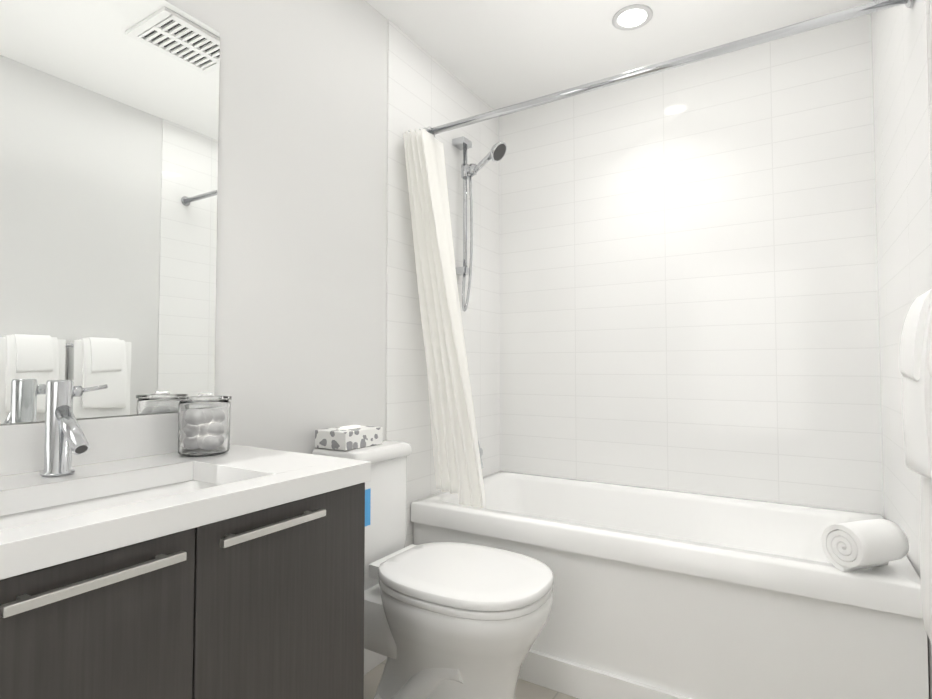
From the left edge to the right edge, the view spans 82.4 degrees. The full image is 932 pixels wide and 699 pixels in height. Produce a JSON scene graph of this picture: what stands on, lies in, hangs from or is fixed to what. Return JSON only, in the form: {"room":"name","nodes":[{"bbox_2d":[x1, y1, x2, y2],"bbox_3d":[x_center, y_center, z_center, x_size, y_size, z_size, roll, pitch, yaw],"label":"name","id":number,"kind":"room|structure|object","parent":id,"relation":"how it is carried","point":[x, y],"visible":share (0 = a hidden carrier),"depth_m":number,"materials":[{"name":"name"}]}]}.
{"room":"bathroom","nodes":[
{"label":"bathroom","id":0,"kind":"room"},
{"bbox_2d":[0,0,387,453],"bbox_3d":[-0.915,-0.092,1.005,0.100,2.315,2.228,-1,-2,32],"label":"wall","id":1,"kind":"structure","parent":0,"point":[300,342],"depth_m":1.60,"materials":[{"name":"white paint"}]},
{"bbox_2d":[0,0,219,423],"bbox_3d":[-0.952,-0.351,0.847,0.006,0.968,1.204,-1,-2,32],"label":"mirror","id":2,"kind":"object","parent":1,"relation":"attached to","point":[109,121],"visible":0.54,"depth_m":1.14,"materials":[{"name":"clear glass"}]},
{"bbox_2d":[364,648,386,674],"bbox_3d":[-0.448,1.041,1.620,0.012,0.090,0.624,-1,-2,32],"label":"baseboard","id":3,"kind":"structure","parent":1,"relation":"attached to","point":[372,659],"depth_m":1.81,"materials":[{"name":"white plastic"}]},
{"bbox_2d":[386,19,499,546],"bbox_3d":[-0.075,-0.047,2.367,0.106,2.315,0.972,-1,-2,32],"label":"wall tile","id":4,"kind":"structure","parent":0,"point":[425,89],"depth_m":2.15,"materials":[{"name":"white tile"}]},
{"bbox_2d":[452,136,506,311],"bbox_3d":[0.060,-0.538,2.271,0.240,0.757,0.089,-1,-2,32],"label":"shower rail","id":5,"kind":"object","parent":4,"relation":"attached to","point":[497,152],"visible":0.98,"depth_m":2.30,"materials":[{"name":"silver metal"}]},
{"bbox_2d":[478,441,482,468],"bbox_3d":[0.052,0.463,2.390,0.065,0.142,0.140,-1,-2,32],"label":"tub valve","id":6,"kind":"object","parent":4,"relation":"attached to","point":[481,451],"visible":0.25,"depth_m":2.38,"materials":[{"name":"silver metal"}]},
{"bbox_2d":[408,0,912,134],"bbox_3d":[0.425,-0.831,1.665,1.503,0.052,0.052,-1,-2,32],"label":"rail","id":7,"kind":"object","parent":4,"relation":"attached to","point":[828,19],"visible":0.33,"depth_m":1.52,"materials":[{"name":"silver metal"}]},
{"bbox_2d":[403,126,484,507],"bbox_3d":[-0.082,-0.106,2.000,0.231,1.468,0.272,-1,-2,32],"label":"shower curtain","id":8,"kind":"object","parent":7,"relation":"hanging from","point":[457,462],"visible":0.98,"depth_m":2.00,"materials":[{"name":"white fabric"}]},
{"bbox_2d":[364,658,577,698],"bbox_3d":[0.030,1.094,0.956,1.720,0.060,3.200,-1,-2,32],"label":"floor","id":9,"kind":"structure","parent":0,"point":[523,690],"depth_m":1.71,"materials":[{"name":"tile"}]},
{"bbox_2d":[0,409,370,698],"bbox_3d":[-0.700,0.595,0.749,0.506,0.925,1.144,-1,-2,32],"label":"bathroom vanity","id":10,"kind":"object","parent":9,"relation":"on","point":[141,557],"visible":0.98,"depth_m":0.87,"materials":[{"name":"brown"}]},
{"bbox_2d":[40,380,107,476],"bbox_3d":[-0.712,0.144,0.994,0.125,0.174,0.105,-1,-2,32],"label":"faucet","id":11,"kind":"object","parent":10,"relation":"on","point":[65,437],"visible":0.98,"depth_m":0.97,"materials":[{"name":"silver metal"}]},
{"bbox_2d":[177,393,231,456],"bbox_3d":[-0.601,0.169,1.224,0.112,0.139,0.112,-1,-2,32],"label":"jar","id":12,"kind":"object","parent":10,"relation":"on","point":[203,424],"visible":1,"depth_m":1.18,"materials":[{"name":"clear glass"}]},
{"bbox_2d":[312,440,553,698],"bbox_3d":[-0.103,0.686,1.509,0.710,0.792,0.372,-1,-2,32],"label":"toilet","id":13,"kind":"object","parent":9,"relation":"on","point":[448,620],"visible":0.83,"depth_m":1.37,"materials":[{"name":"white ceramic"}]},
{"bbox_2d":[315,425,382,450],"bbox_3d":[-0.355,0.263,1.624,0.125,0.060,0.163,-1,-2,32],"label":"tissue box","id":14,"kind":"object","parent":13,"relation":"on","point":[349,437],"visible":1,"depth_m":1.57,"materials":[{"name":"white cardboard"}]},
{"bbox_2d":[411,471,928,698],"bbox_3d":[0.619,0.836,1.925,1.501,0.521,0.728,-1,-2,32],"label":"bathtub","id":15,"kind":"object","parent":9,"relation":"on","point":[663,594],"visible":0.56,"depth_m":1.57,"materials":[{"name":"white ceramic"}]},
{"bbox_2d":[821,519,908,571],"bbox_3d":[1.014,0.497,1.355,0.160,0.117,0.109,1,-2,-18],"label":"rolled towel","id":16,"kind":"object","parent":15,"relation":"on","point":[857,545],"visible":1,"depth_m":1.32,"materials":[{"name":"white fabric"}]},
{"bbox_2d":[365,0,872,109],"bbox_3d":[0.030,-1.279,1.036,1.720,0.060,3.200,-1,-2,32],"label":"ceiling","id":17,"kind":"structure","parent":0,"point":[496,54],"depth_m":2.05,"materials":[{"name":"white paint"}]},
{"bbox_2d":[612,4,652,30],"bbox_3d":[0.609,-1.215,1.951,0.144,0.007,0.144,-1,-2,32],"label":"recessed light","id":18,"kind":"object","parent":17,"relation":"in","point":[632,17],"visible":1,"depth_m":1.95,"materials":[{"name":"grey"}]},
{"bbox_2d":[499,13,883,516],"bbox_3d":[0.839,-0.049,2.314,1.508,2.315,0.106,-1,-2,32],"label":"wall tile","id":19,"kind":"structure","parent":0,"point":[688,282],"depth_m":2.18,"materials":[{"name":"white tile"}]},
{"bbox_2d":[871,0,931,698],"bbox_3d":[1.300,-0.075,1.523,0.106,2.315,0.972,-1,-2,32],"label":"wall tile","id":20,"kind":"structure","parent":0,"point":[901,76],"depth_m":1.49,"materials":[{"name":"white tile"}]},
{"bbox_2d":[929,0,931,73],"bbox_3d":[0.466,-0.120,0.159,0.100,2.315,2.228,-1,-2,32],"label":"wall","id":21,"kind":"structure","parent":0,"point":[930,3],"depth_m":1.15,"materials":[{"name":"white paint"}]},
{"bbox_2d":[899,289,931,643],"bbox_3d":[0.738,0.216,0.784,0.097,0.651,0.543,-1,-2,32],"label":"towel","id":22,"kind":"object","parent":21,"relation":"attached to","point":[915,358],"visible":1,"depth_m":0.93,"materials":[{"name":"white fabric"}]}
]}

